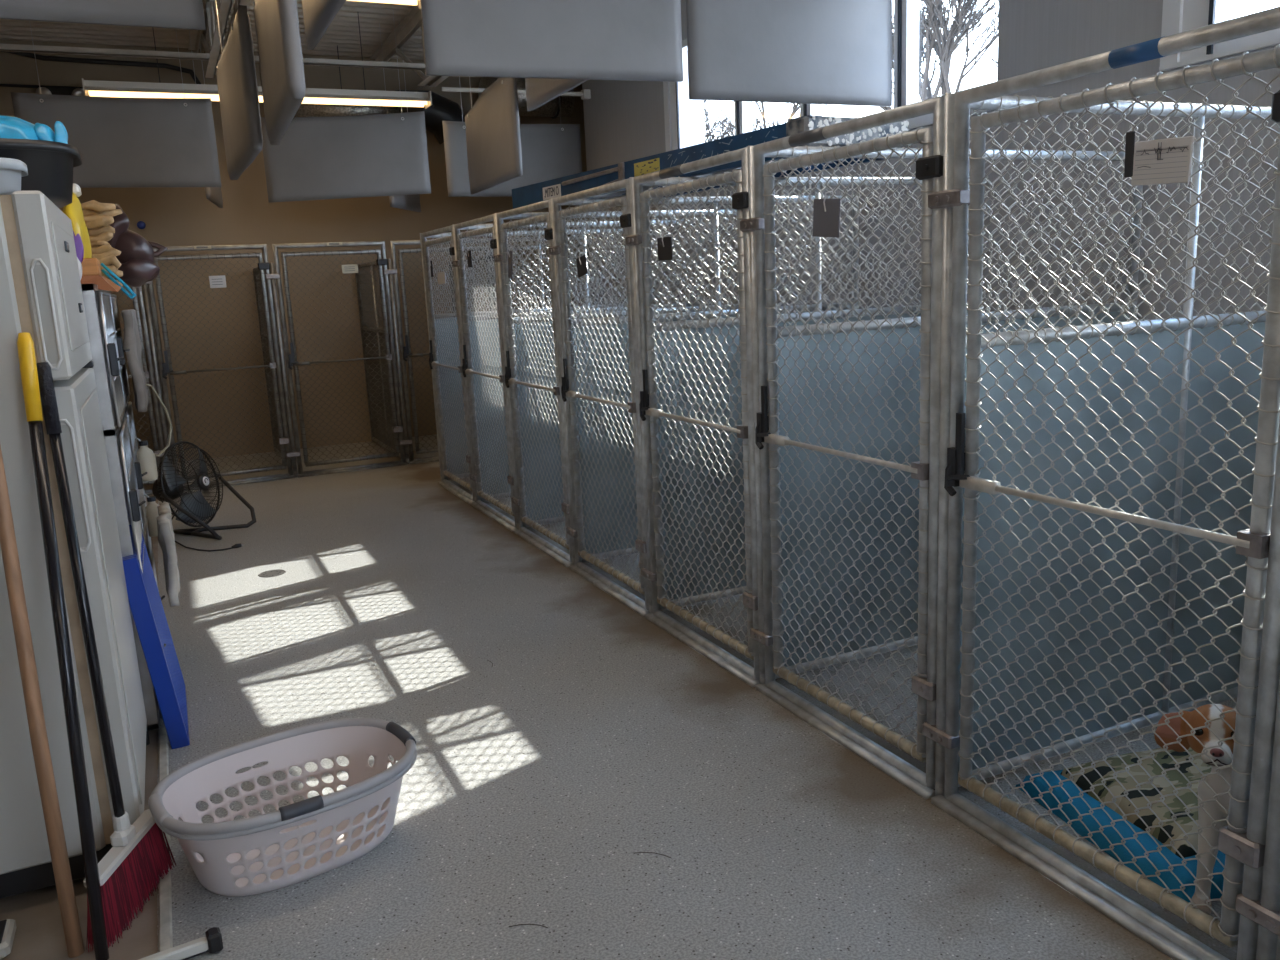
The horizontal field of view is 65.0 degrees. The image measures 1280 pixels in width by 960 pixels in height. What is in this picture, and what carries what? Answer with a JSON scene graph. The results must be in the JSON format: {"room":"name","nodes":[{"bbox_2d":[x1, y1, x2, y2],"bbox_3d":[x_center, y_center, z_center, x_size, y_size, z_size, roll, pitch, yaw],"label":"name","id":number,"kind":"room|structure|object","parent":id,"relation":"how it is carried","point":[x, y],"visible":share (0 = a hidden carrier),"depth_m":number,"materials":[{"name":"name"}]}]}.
{"room":"dog kennel","nodes":[
{"label":"dog kennel","id":0,"kind":"room"},
{"bbox_2d":[0,0,423,59],"bbox_3d":[-0.705,-2.754,2.545,7.900,0.200,14.400,-8,12,-24],"label":"ceiling","id":1,"kind":"structure","parent":0,"point":[343,31],"depth_m":8.17,"materials":[{"name":"metal"}]},
{"bbox_2d":[0,0,205,29],"bbox_3d":[-2.234,-2.196,3.482,1.212,1.120,0.065,-8,12,-24],"label":"acoustic baffle","id":2,"kind":"object","parent":1,"relation":"hanging from","point":[172,14],"visible":1,"depth_m":3.69,"materials":[{"name":"grey fabric"}]},
{"bbox_2d":[11,21,221,187],"bbox_3d":[-3.568,-2.679,6.800,1.210,1.345,0.060,-8,12,-24],"label":"acoustic baffle","id":3,"kind":"object","parent":1,"relation":"hanging from","point":[121,142],"visible":0.86,"depth_m":6.89,"materials":[{"name":"grey fabric"}]},
{"bbox_2d":[82,58,219,100],"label":"strip light","id":4,"kind":"object","parent":1,"relation":"hanging from","point":[95,88],"depth_m":7.22,"materials":[{"name":"white metal"}]},
{"bbox_2d":[189,31,222,207],"bbox_3d":[-3.470,-2.908,7.997,0.065,1.370,0.891,-6,12,-15],"label":"acoustic baffle","id":5,"kind":"object","parent":1,"relation":"hanging from","point":[213,194],"visible":0.16,"depth_m":8.00,"materials":[{"name":"grey fabric"}]},
{"bbox_2d":[188,0,250,77],"bbox_3d":[-0.741,-2.322,2.340,0.156,0.556,14.350,-8,12,-24],"label":"joist","id":6,"kind":"object","parent":1,"relation":"attached to","point":[211,35],"visible":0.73,"depth_m":6.66,"materials":[{"name":"paint"}]},
{"bbox_2d":[0,44,425,69],"bbox_3d":[-3.825,-2.852,6.666,4.880,0.040,0.035,-8,12,-24],"label":"bridging angle","id":7,"kind":"object","parent":6,"relation":"attached to","point":[3,47],"visible":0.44,"depth_m":6.89,"materials":[{"name":"paint"}]},
{"bbox_2d":[215,0,262,179],"bbox_3d":[-2.014,-2.299,4.889,0.082,1.485,1.250,-8,13,-26],"label":"acoustic baffle","id":8,"kind":"object","parent":1,"relation":"hanging from","point":[235,69],"visible":1,"depth_m":4.63,"materials":[{"name":"grey fabric"}]},
{"bbox_2d":[253,0,305,144],"bbox_3d":[-1.450,-2.135,3.869,0.091,1.460,1.161,-7,12,-22],"label":"acoustic baffle","id":9,"kind":"object","parent":1,"relation":"hanging from","point":[277,28],"visible":1,"depth_m":3.72,"materials":[{"name":"grey fabric"}]},
{"bbox_2d":[302,0,345,49],"bbox_3d":[-1.228,-2.344,3.837,0.066,1.060,1.220,-8,12,-25],"label":"acoustic baffle","id":10,"kind":"object","parent":1,"relation":"hanging from","point":[318,15],"visible":1,"depth_m":4.16,"materials":[{"name":"grey fabric"}]},
{"bbox_2d":[261,4,430,202],"bbox_3d":[-2.211,-2.819,7.449,1.187,1.445,0.060,-6,12,-15],"label":"acoustic baffle","id":11,"kind":"object","parent":1,"relation":"hanging from","point":[375,155],"visible":0.84,"depth_m":7.51,"materials":[{"name":"grey fabric"}]},
{"bbox_2d":[301,68,431,108],"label":"strip light","id":12,"kind":"object","parent":1,"relation":"hanging from","point":[312,95],"depth_m":7.86,"materials":[{"name":"white metal"}]},
{"bbox_2d":[347,0,420,8],"bbox_3d":[-2.302,-2.760,4.979,2.440,0.590,0.200,-8,12,-24],"label":"strip light","id":13,"kind":"object","parent":1,"relation":"hanging from","point":[404,2],"visible":0.85,"depth_m":5.51,"materials":[{"name":"white plastic"}]},
{"bbox_2d":[379,23,420,211],"bbox_3d":[-2.046,-3.039,8.516,0.060,1.445,0.736,-1,11,6],"label":"acoustic baffle","id":14,"kind":"object","parent":1,"relation":"hanging from","point":[406,202],"visible":0.22,"depth_m":8.61,"materials":[{"name":"grey fabric"}]},
{"bbox_2d":[370,4,448,86],"bbox_3d":[0.650,-2.512,2.973,0.156,0.556,14.350,-8,12,-24],"label":"joist","id":15,"kind":"object","parent":1,"relation":"attached to","point":[408,26],"visible":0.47,"depth_m":8.21,"materials":[{"name":"paint"}]},
{"bbox_2d":[442,87,590,99],"bbox_3d":[-0.982,-3.120,8.075,1.240,0.070,0.060,-8,12,-24],"label":"pipe","id":16,"kind":"object","parent":15,"relation":"attached to","point":[585,94],"visible":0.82,"depth_m":8.07,"materials":[{"name":"metal"}]},
{"bbox_2d":[296,45,573,143],"bbox_3d":[-1.853,-3.531,9.269,2.550,0.830,0.372,-8,12,-24],"label":"air duct","id":17,"kind":"object","parent":1,"relation":"hanging from","point":[441,109],"visible":0.47,"depth_m":9.16,"materials":[{"name":"metal"}]},
{"bbox_2d":[465,77,522,194],"bbox_3d":[-0.970,-2.626,6.315,0.072,1.495,1.201,-7,12,-21],"label":"acoustic baffle","id":18,"kind":"object","parent":1,"relation":"hanging from","point":[493,139],"visible":0.99,"depth_m":6.25,"materials":[{"name":"grey fabric"}]},
{"bbox_2d":[442,76,581,196],"bbox_3d":[-1.073,-3.097,8.428,1.200,1.385,0.060,-8,12,-24],"label":"acoustic baffle","id":19,"kind":"object","parent":1,"relation":"hanging from","point":[548,151],"visible":0.64,"depth_m":8.53,"materials":[{"name":"grey fabric"}]},
{"bbox_2d":[420,0,682,81],"bbox_3d":[-0.376,-2.386,4.340,1.210,1.250,0.060,-8,12,-24],"label":"acoustic baffle","id":20,"kind":"object","parent":1,"relation":"hanging from","point":[625,40],"visible":1,"depth_m":4.40,"materials":[{"name":"grey fabric"}]},
{"bbox_2d":[525,78,586,110],"bbox_3d":[-0.419,-2.614,5.205,0.072,1.135,1.251,-7,12,-22],"label":"acoustic baffle","id":21,"kind":"object","parent":1,"relation":"hanging from","point":[539,91],"visible":0.19,"depth_m":5.55,"materials":[{"name":"grey fabric"}]},
{"bbox_2d":[686,0,891,106],"bbox_3d":[0.741,-2.510,4.853,1.180,1.307,0.060,-8,12,-24],"label":"acoustic baffle","id":22,"kind":"object","parent":1,"relation":"hanging from","point":[829,52],"visible":1,"depth_m":4.90,"materials":[{"name":"fabric"}]},
{"bbox_2d":[0,39,589,461],"bbox_3d":[-3.412,-2.217,9.258,8.400,3.900,0.200,-8,12,-24],"label":"wall","id":23,"kind":"structure","parent":0,"point":[172,216],"depth_m":9.24,"materials":[{"name":"paint"}]},
{"bbox_2d":[36,85,83,95],"bbox_3d":[-4.730,-3.155,8.224,0.371,0.140,0.182,-8,12,-24],"label":"emergency light","id":24,"kind":"object","parent":23,"relation":"attached to","point":[53,90],"visible":0.48,"depth_m":8.21,"materials":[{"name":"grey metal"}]},
{"bbox_2d":[0,51,200,83],"bbox_3d":[-5.230,-3.327,8.022,3.174,0.380,0.040,-8,12,-24],"label":"conduit","id":25,"kind":"object","parent":23,"relation":"attached to","point":[26,54],"visible":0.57,"depth_m":8.36,"materials":[{"name":"grey metal"}]},
{"bbox_2d":[0,434,1237,959],"bbox_3d":[-0.311,0.860,3.372,8.400,0.120,14.400,-8,12,-24],"label":"floor","id":26,"kind":"structure","parent":0,"point":[594,737],"depth_m":2.94,"materials":[{"name":"concrete"}]},
{"bbox_2d":[0,919,16,958],"bbox_3d":[-1.546,1.059,2.253,0.240,0.037,0.120,-8,12,-24],"label":"drip tray","id":27,"kind":"object","parent":26,"relation":"on","point":[8,927],"visible":1,"depth_m":2.28,"materials":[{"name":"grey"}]},
{"bbox_2d":[0,444,84,957],"bbox_3d":[-1.359,0.380,2.224,0.034,1.364,0.266,-9,13,-30],"label":"wooden pole","id":28,"kind":"object","parent":26,"relation":"on","point":[42,760],"visible":1,"depth_m":2.19,"materials":[{"name":"brown wood"}]},
{"bbox_2d":[17,332,108,959],"bbox_3d":[-1.280,0.371,2.227,0.033,1.377,0.310,-7,12,-21],"label":"handle","id":29,"kind":"object","parent":26,"relation":"on","point":[25,344],"visible":1,"depth_m":2.22,"materials":[{"name":"black"}]},
{"bbox_2d":[0,191,146,898],"bbox_3d":[-1.855,0.175,2.558,0.910,1.680,0.815,-8,12,-24],"label":"refrigerator","id":30,"kind":"object","parent":26,"relation":"on","point":[41,296],"visible":0.8,"depth_m":2.38,"materials":[{"name":"white metal"}]},
{"bbox_2d":[0,158,27,194],"bbox_3d":[-1.585,-0.666,2.222,0.400,0.073,0.220,-8,12,-24],"label":"plastic tub","id":31,"kind":"object","parent":30,"relation":"on","point":[11,170],"visible":0.86,"depth_m":2.24,"materials":[{"name":"grey"}]},
{"bbox_2d":[0,138,81,207],"bbox_3d":[-1.683,-0.738,2.454,0.572,0.133,0.432,-8,12,-24],"label":"plastic tub","id":32,"kind":"object","parent":30,"relation":"on","point":[50,164],"visible":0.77,"depth_m":2.40,"materials":[{"name":"black"}]},
{"bbox_2d":[0,114,67,143],"bbox_3d":[-1.659,-0.811,2.490,0.434,0.191,0.218,-8,12,-24],"label":"plastic bag","id":33,"kind":"object","parent":32,"relation":"in","point":[10,127],"visible":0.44,"depth_m":2.48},
{"bbox_2d":[37,362,175,951],"bbox_3d":[-1.270,0.390,2.297,0.110,1.305,0.348,-3,11,-2],"label":"push broom","id":34,"kind":"object","parent":26,"relation":"on","point":[139,855],"visible":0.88,"depth_m":2.33,"materials":[{"name":"grey"}]},
{"bbox_2d":[81,284,165,745],"bbox_3d":[-2.163,0.084,3.576,0.754,1.490,1.250,-8,12,-24],"label":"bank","id":35,"kind":"object","parent":26,"relation":"on","point":[101,307],"visible":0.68,"depth_m":3.19,"materials":[{"name":"silver metal"}]},
{"bbox_2d":[62,183,90,280],"bbox_3d":[-1.851,-0.801,3.305,0.070,0.330,0.323,-7,12,-22],"label":"bag","id":36,"kind":"object","parent":35,"relation":"on","point":[74,211],"visible":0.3,"depth_m":3.20,"materials":[{"name":"yellow"}]},
{"bbox_2d":[100,263,135,299],"bbox_3d":[-1.804,-0.687,3.472,0.104,0.129,0.019,-4,11,-6],"label":"loop","id":37,"kind":"object","parent":36,"relation":"hanging from","point":[107,274],"visible":0.96,"depth_m":3.47,"materials":[{"name":"teal"}]},
{"bbox_2d":[81,258,120,291],"bbox_3d":[-1.781,-0.669,3.295,0.130,0.110,0.160,-8,12,-24],"label":"wooden block","id":38,"kind":"object","parent":35,"relation":"on","point":[91,269],"visible":0.58,"depth_m":3.22,"materials":[{"name":"orange wood"}]},
{"bbox_2d":[121,309,147,411],"bbox_3d":[-2.002,-0.480,3.983,0.060,0.389,0.459,-8,12,-24],"label":"hanging cloth","id":39,"kind":"object","parent":35,"relation":"hanging from","point":[132,341],"visible":0.98,"depth_m":3.80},
{"bbox_2d":[146,383,171,456],"bbox_3d":[-2.071,-0.263,4.297,0.039,0.330,0.131,3,12,25],"label":"hose","id":40,"kind":"object","parent":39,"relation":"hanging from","point":[149,385],"visible":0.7,"depth_m":4.33,"materials":[{"name":"beige"}]},
{"bbox_2d":[107,202,167,283],"bbox_3d":[-2.001,-0.931,3.947,0.265,0.313,0.219,-8,12,-24],"label":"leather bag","id":41,"kind":"object","parent":35,"relation":"on","point":[137,259],"visible":0.73,"depth_m":3.89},
{"bbox_2d":[135,438,157,480],"bbox_3d":[-2.051,-0.087,4.167,0.076,0.184,0.076,1,12,19],"label":"spray bottle","id":42,"kind":"object","parent":35,"relation":"hanging from","point":[146,457],"visible":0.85,"depth_m":4.14,"materials":[{"name":"beige"}]},
{"bbox_2d":[144,494,159,536],"bbox_3d":[-2.049,0.145,4.231,0.076,0.184,0.076,1,12,19],"label":"plastic jug","id":43,"kind":"object","parent":35,"relation":"hanging from","point":[151,508],"visible":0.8,"depth_m":4.20,"materials":[{"name":"beige"}]},
{"bbox_2d":[157,502,179,606],"bbox_3d":[-1.858,0.284,3.960,0.058,0.330,0.463,-8,12,-24],"label":"hanging cloth","id":44,"kind":"object","parent":35,"relation":"hanging from","point":[166,538],"visible":1,"depth_m":3.78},
{"bbox_3d":[-1.919,-0.694,3.546,0.163,0.036,0.055,-8,12,-24],"label":"rawhide chew","id":45,"kind":"object","parent":35,"relation":"on","visible":0},
{"bbox_2d":[101,271,121,278],"bbox_3d":[-1.914,-0.719,3.531,0.166,0.034,0.054,-8,12,-24],"label":"rawhide chew","id":46,"kind":"object","parent":45,"relation":"on","point":[118,273],"visible":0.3,"depth_m":3.54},
{"bbox_2d":[100,265,118,275],"bbox_3d":[-1.917,-0.738,3.524,0.159,0.053,0.052,-6,12,-17],"label":"rawhide chew","id":47,"kind":"object","parent":46,"relation":"on","point":[112,268],"visible":0.31,"depth_m":3.53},
{"bbox_2d":[100,255,120,267],"bbox_3d":[-1.913,-0.764,3.517,0.167,0.050,0.049,-6,12,-19],"label":"rawhide chew","id":48,"kind":"object","parent":47,"relation":"on","point":[112,259],"visible":0.46,"depth_m":3.52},
{"bbox_2d":[90,247,120,260],"bbox_3d":[-1.909,-0.785,3.510,0.173,0.054,0.052,-8,12,-24],"label":"rawhide chew","id":49,"kind":"object","parent":48,"relation":"on","point":[113,251],"visible":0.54,"depth_m":3.52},
{"bbox_2d":[89,244,111,253],"bbox_3d":[-1.919,-0.802,3.505,0.155,0.038,0.052,-8,12,-24],"label":"rawhide chew","id":50,"kind":"object","parent":49,"relation":"on","point":[105,248],"visible":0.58,"depth_m":3.51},
{"bbox_2d":[89,241,108,247],"bbox_3d":[-1.942,-0.829,3.529,0.140,0.038,0.059,-8,12,-24],"label":"rawhide chew","id":51,"kind":"object","parent":50,"relation":"on","point":[99,243],"visible":0.39,"depth_m":3.53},
{"bbox_2d":[88,232,112,241],"bbox_3d":[-1.933,-0.848,3.524,0.157,0.043,0.056,-8,12,-24],"label":"rawhide chew","id":52,"kind":"object","parent":51,"relation":"on","point":[105,236],"visible":0.57,"depth_m":3.53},
{"bbox_2d":[88,226,115,235],"bbox_3d":[-1.939,-0.875,3.541,0.167,0.044,0.057,-8,12,-24],"label":"rawhide chew","id":53,"kind":"object","parent":52,"relation":"on","point":[92,232],"visible":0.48,"depth_m":3.54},
{"bbox_2d":[87,217,110,228],"bbox_3d":[-1.924,-0.889,3.486,0.153,0.043,0.056,-8,12,-24],"label":"rawhide chew","id":54,"kind":"object","parent":53,"relation":"on","point":[100,222],"visible":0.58,"depth_m":3.49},
{"bbox_2d":[84,214,113,223],"bbox_3d":[-1.919,-0.905,3.487,0.167,0.038,0.052,-6,12,-18],"label":"rawhide chew","id":55,"kind":"object","parent":54,"relation":"on","point":[91,218],"visible":0.58,"depth_m":3.49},
{"bbox_2d":[83,210,121,216],"bbox_3d":[-1.915,-0.930,3.504,0.194,0.040,0.047,-8,12,-24],"label":"rawhide chew","id":56,"kind":"object","parent":55,"relation":"on","point":[113,213],"visible":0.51,"depth_m":3.51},
{"bbox_2d":[59,200,115,212],"bbox_3d":[-1.916,-0.946,3.480,0.176,0.047,0.052,-8,12,-24],"label":"rawhide chew","id":57,"kind":"object","parent":56,"relation":"on","point":[92,205],"visible":0.62,"depth_m":3.48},
{"bbox_2d":[111,281,177,494],"bbox_3d":[-4.002,-0.756,7.360,0.945,1.830,0.069,-8,12,-24],"label":"gate","id":58,"kind":"object","parent":26,"relation":"on","point":[149,374],"visible":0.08,"depth_m":7.51,"materials":[{"name":"silver metal"}]},
{"bbox_2d":[122,525,189,748],"bbox_3d":[-1.665,0.518,3.448,0.129,0.656,0.560,-8,12,-24],"label":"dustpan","id":59,"kind":"object","parent":26,"relation":"on","point":[145,602],"visible":0.81,"depth_m":3.23,"materials":[{"name":"blue plastic"}]},
{"bbox_2d":[142,284,172,463],"bbox_3d":[-3.947,-0.861,8.222,0.042,1.693,1.535,-8,12,-24],"label":"divider","id":60,"kind":"object","parent":26,"relation":"on","point":[145,289],"visible":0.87,"depth_m":7.53,"materials":[{"name":"silver metal"}]},
{"bbox_2d":[159,727,172,951],"bbox_3d":[-1.066,1.054,2.258,0.028,0.022,2.600,-8,12,-24],"label":"trim","id":61,"kind":"structure","parent":26,"relation":"on","point":[165,893],"depth_m":2.45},
{"bbox_2d":[138,927,222,959],"bbox_3d":[-1.038,1.044,2.194,0.232,0.045,0.040,-9,13,-31],"label":"squeegee","id":62,"kind":"object","parent":26,"relation":"on","point":[212,943],"visible":1,"depth_m":2.22,"materials":[{"name":"grey"}]},
{"bbox_2d":[152,441,255,539],"bbox_3d":[-2.699,0.050,6.202,0.572,0.582,0.590,-8,12,-24],"label":"floor fan","id":63,"kind":"object","parent":26,"relation":"on","point":[193,507],"visible":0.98,"depth_m":6.20,"materials":[{"name":"black metal"}]},
{"bbox_2d":[148,244,300,490],"bbox_3d":[-3.186,-0.868,7.731,0.945,1.830,0.069,-8,12,-24],"label":"gate","id":64,"kind":"object","parent":26,"relation":"on","point":[165,368],"depth_m":7.72,"materials":[{"name":"silver metal"}]},
{"bbox_2d":[209,275,225,287],"bbox_3d":[-3.194,-1.499,7.596,0.115,0.090,0.005,-8,12,-24],"label":"card","id":65,"kind":"object","parent":64,"relation":"attached to","point":[215,281],"visible":1,"depth_m":7.59,"materials":[{"name":"white paper"}]},
{"bbox_2d":[253,262,297,476],"bbox_3d":[-3.131,-0.972,8.593,0.042,1.693,1.535,-8,12,-24],"label":"divider","id":66,"kind":"object","parent":26,"relation":"on","point":[272,270],"visible":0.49,"depth_m":8.45,"materials":[{"name":"silver metal"}]},
{"bbox_2d":[148,718,416,896],"bbox_3d":[-0.899,0.852,2.609,0.654,0.249,0.474,-11,14,-35],"label":"laundry basket","id":67,"kind":"object","parent":26,"relation":"on","point":[291,844],"visible":1,"depth_m":2.58,"materials":[{"name":"white plastic"}]},
{"bbox_2d":[272,241,412,477],"bbox_3d":[-2.371,-0.979,8.103,0.945,1.830,0.069,-8,12,-24],"label":"gate","id":68,"kind":"object","parent":26,"relation":"on","point":[291,359],"depth_m":8.09,"materials":[{"name":"silver metal"}]},
{"bbox_2d":[355,259,409,463],"bbox_3d":[-2.316,-1.084,8.965,0.042,1.693,1.535,-8,12,-24],"label":"divider","id":69,"kind":"object","parent":26,"relation":"on","point":[390,276],"visible":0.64,"depth_m":9.02,"materials":[{"name":"silver metal"}]},
{"bbox_2d":[390,238,496,463],"bbox_3d":[-1.555,-1.091,8.474,0.945,1.830,0.069,-8,12,-24],"label":"gate","id":70,"kind":"object","parent":26,"relation":"on","point":[405,351],"visible":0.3,"depth_m":8.33,"materials":[{"name":"silver metal"}]},
{"bbox_2d":[421,225,476,504],"bbox_3d":[-1.325,-0.798,6.949,0.069,1.830,0.945,-8,12,-24],"label":"gate","id":71,"kind":"object","parent":26,"relation":"on","point":[434,364],"visible":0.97,"depth_m":7.03,"materials":[{"name":"metal"}]},
{"bbox_2d":[449,257,488,312],"bbox_3d":[-1.500,-1.195,9.336,0.042,1.693,1.535,-8,12,-24],"label":"divider","id":72,"kind":"object","parent":26,"relation":"on","point":[479,257],"visible":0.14,"depth_m":9.22,"materials":[{"name":"silver metal"}]},
{"bbox_2d":[454,214,519,531],"bbox_3d":[-0.940,-0.657,6.148,0.069,1.830,0.945,-8,12,-24],"label":"gate","id":73,"kind":"object","parent":26,"relation":"on","point":[467,367],"visible":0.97,"depth_m":6.20,"materials":[{"name":"metal"}]},
{"bbox_2d":[420,229,626,480],"bbox_3d":[-0.725,-0.987,7.746,1.800,1.833,0.042,-8,12,-24],"label":"divider","id":74,"kind":"object","parent":26,"relation":"on","point":[445,234],"visible":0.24,"depth_m":7.50,"materials":[{"name":"metal"}]},
{"bbox_2d":[497,199,577,567],"bbox_3d":[-0.556,-0.516,5.347,0.069,1.830,0.945,-8,12,-24],"label":"gate","id":75,"kind":"object","parent":26,"relation":"on","point":[511,375],"visible":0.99,"depth_m":5.38,"materials":[{"name":"metal"}]},
{"bbox_2d":[507,236,601,307],"bbox_3d":[-0.740,-1.202,8.845,0.945,1.830,0.069,-8,12,-24],"label":"divider","id":76,"kind":"object","parent":26,"relation":"on","point":[579,245],"visible":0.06,"depth_m":8.71,"materials":[{"name":"silver metal"}]},
{"bbox_2d":[536,252,598,307],"bbox_3d":[-0.685,-1.307,9.707,0.042,1.693,1.535,-8,12,-24],"label":"divider","id":77,"kind":"object","parent":26,"relation":"on","point":[594,260],"visible":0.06,"depth_m":9.39,"materials":[{"name":"silver metal"}]},
{"bbox_2d":[452,219,703,501],"bbox_3d":[-0.340,-0.845,6.945,1.800,1.833,0.042,-8,12,-24],"label":"divider","id":78,"kind":"object","parent":26,"relation":"on","point":[478,226],"visible":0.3,"depth_m":6.71,"materials":[{"name":"metal"}]},
{"bbox_2d":[553,178,656,615],"bbox_3d":[-0.172,-0.374,4.545,0.069,1.830,0.945,-8,12,-24],"label":"gate","id":79,"kind":"object","parent":26,"relation":"on","point":[569,394],"visible":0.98,"depth_m":4.55,"materials":[{"name":"metal"}]},
{"bbox_2d":[576,252,587,276],"bbox_3d":[-0.255,-0.970,4.519,0.028,0.114,0.121,-9,13,-29],"label":"card holder","id":80,"kind":"object","parent":79,"relation":"attached to","point":[582,270],"visible":1,"depth_m":4.51,"materials":[{"name":"grey"}]},
{"bbox_2d":[495,209,738,528],"bbox_3d":[0.044,-0.704,6.144,1.800,1.833,0.042,-8,12,-24],"label":"divider","id":81,"kind":"object","parent":26,"relation":"on","point":[524,215],"visible":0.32,"depth_m":5.90,"materials":[{"name":"metal"}]},
{"bbox_2d":[633,147,772,686],"bbox_3d":[0.212,-0.233,3.744,0.069,1.830,0.945,-8,12,-24],"label":"gate","id":82,"kind":"object","parent":26,"relation":"on","point":[649,412],"visible":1,"depth_m":3.72,"materials":[{"name":"metal"}]},
{"bbox_2d":[657,231,672,260],"bbox_3d":[0.098,-0.879,3.768,0.028,0.108,0.115,-8,12,-24],"label":"card holder","id":83,"kind":"object","parent":82,"relation":"attached to","point":[664,244],"visible":1,"depth_m":3.76,"materials":[{"name":"grey"}]},
{"bbox_2d":[551,195,858,564],"bbox_3d":[0.428,-0.562,5.342,1.800,1.833,0.042,-8,12,-24],"label":"divider","id":84,"kind":"object","parent":26,"relation":"on","point":[681,199],"visible":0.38,"depth_m":5.12,"materials":[{"name":"metal"}]},
{"bbox_2d":[512,115,908,208],"bbox_3d":[0.141,-1.403,4.610,0.510,0.129,2.459,-9,13,-30],"label":"step ladder","id":85,"kind":"object","parent":84,"relation":"on","point":[546,190],"visible":0.59,"depth_m":4.08,"materials":[{"name":"blue metal"}]},
{"bbox_2d":[636,159,658,174],"bbox_3d":[0.032,-1.343,4.334,0.001,0.063,0.177,-9,13,-30],"label":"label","id":86,"kind":"object","parent":85,"relation":"attached to","point":[655,159],"depth_m":4.32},
{"bbox_2d":[629,176,969,612],"bbox_3d":[0.813,-0.421,4.541,1.800,1.833,0.042,-8,12,-24],"label":"divider","id":87,"kind":"object","parent":26,"relation":"on","point":[817,315],"visible":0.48,"depth_m":4.34,"materials":[{"name":"metal"}]},
{"bbox_2d":[753,95,969,799],"bbox_3d":[0.597,-0.092,2.942,0.069,1.830,0.945,-8,12,-24],"label":"gate","id":88,"kind":"object","parent":26,"relation":"on","point":[929,168],"visible":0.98,"depth_m":2.88,"materials":[{"name":"metal"}]},
{"bbox_2d":[813,190,840,236],"bbox_3d":[0.533,-0.753,2.850,0.028,0.132,0.132,-9,13,-29],"label":"card holder","id":89,"kind":"object","parent":88,"relation":"attached to","point":[826,213],"visible":1,"depth_m":2.84,"materials":[{"name":"grey"}]},
{"bbox_2d":[747,146,1142,683],"bbox_3d":[1.197,-0.279,3.739,1.800,1.833,0.042,-8,12,-24],"label":"divider","id":90,"kind":"object","parent":26,"relation":"on","point":[1114,311],"visible":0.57,"depth_m":3.58,"materials":[{"name":"metal"}]},
{"bbox_2d":[931,6,1279,959],"bbox_3d":[0.981,0.050,2.141,0.069,1.830,0.945,-8,12,-24],"label":"gate","id":91,"kind":"object","parent":26,"relation":"on","point":[1242,841],"visible":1,"depth_m":2.09,"materials":[{"name":"metal"}]},
{"bbox_2d":[1124,131,1134,177],"bbox_3d":[0.952,-0.633,1.953,0.005,0.085,0.020,-8,12,-24],"label":"clip","id":92,"kind":"object","parent":91,"relation":"attached to","point":[1130,136],"visible":1,"depth_m":1.95,"materials":[{"name":"grey"}]},
{"bbox_2d":[1131,136,1193,185],"bbox_3d":[0.984,-0.601,1.895,0.007,0.088,0.129,-8,12,-24],"label":"card","id":93,"kind":"object","parent":91,"relation":"attached to","point":[1169,160],"visible":1,"depth_m":1.89,"materials":[{"name":"white paper"}]},
{"bbox_2d":[935,93,1279,796],"bbox_3d":[1.581,-0.138,2.938,1.800,1.833,0.042,-8,12,-24],"label":"divider","id":94,"kind":"object","parent":26,"relation":"on","point":[1235,324],"visible":0.72,"depth_m":2.84,"materials":[{"name":"metal"}]},
{"bbox_2d":[1016,747,1227,902],"bbox_3d":[1.430,0.831,2.587,0.649,0.086,0.601,-6,12,-15],"label":"dog bed","id":95,"kind":"object","parent":26,"relation":"on","point":[1163,758],"visible":0.48,"depth_m":2.55,"materials":[{"name":"blue"}]},
{"bbox_2d":[1154,704,1235,913],"bbox_3d":[1.560,0.705,2.273,0.729,0.443,0.264,-5,11,-11],"label":"dog","id":96,"kind":"object","parent":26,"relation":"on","point":[1220,728],"visible":0.39,"depth_m":2.23},
{"bbox_2d":[1256,673,1279,959],"bbox_3d":[1.966,0.004,2.136,1.800,1.833,0.042,-8,12,-24],"label":"divider","id":97,"kind":"object","parent":26,"relation":"on","point":[1270,891],"visible":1,"depth_m":1.88,"materials":[{"name":"metal"}]},
{"bbox_2d":[582,0,1279,320],"bbox_3d":[2.454,-1.494,4.254,1.100,3.900,14.350,-8,12,-24],"label":"wall","id":98,"kind":"structure","parent":0,"point":[624,121],"depth_m":4.33,"materials":[{"name":"paint"}]},
{"bbox_2d":[663,0,990,151],"bbox_3d":[0.937,-2.449,6.039,0.105,0.967,3.345,-8,12,-24],"label":"window","id":99,"kind":"structure","parent":98,"relation":"in","point":[906,12],"depth_m":5.21,"materials":[{"name":"white glass"}]},
{"bbox_2d":[1159,0,1279,70],"bbox_3d":[2.722,-1.792,2.317,0.105,0.967,3.305,-8,12,-24],"label":"window","id":100,"kind":"structure","parent":98,"relation":"in","point":[1178,16],"depth_m":3.71,"materials":[{"name":"white glass"}]},
{"label":"outside","id":101,"kind":"structure","parent":0,"visible":0},
{"bbox_3d":[33.677,-5.009,26.496,76.140,0.300,140.000,-8,12,-24],"label":"ground","id":102,"kind":"structure","parent":101,"visible":0},
{"bbox_2d":[704,100,826,141],"bbox_3d":[2.738,-6.165,21.820,4.475,6.622,4.566,4,13,30],"label":"bare tree","id":103,"kind":"object","parent":102,"relation":"on","point":[795,107],"visible":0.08,"depth_m":21.05,"materials":[{"name":"grey plant"}]},
{"bbox_2d":[879,0,998,110],"bbox_3d":[5.797,-5.665,17.877,5.041,6.889,3.006,-1,11,6],"label":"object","id":104,"kind":"object","parent":102,"relation":"on","point":[931,27],"visible":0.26,"depth_m":16.97,"materials":[{"name":"grey plant"}]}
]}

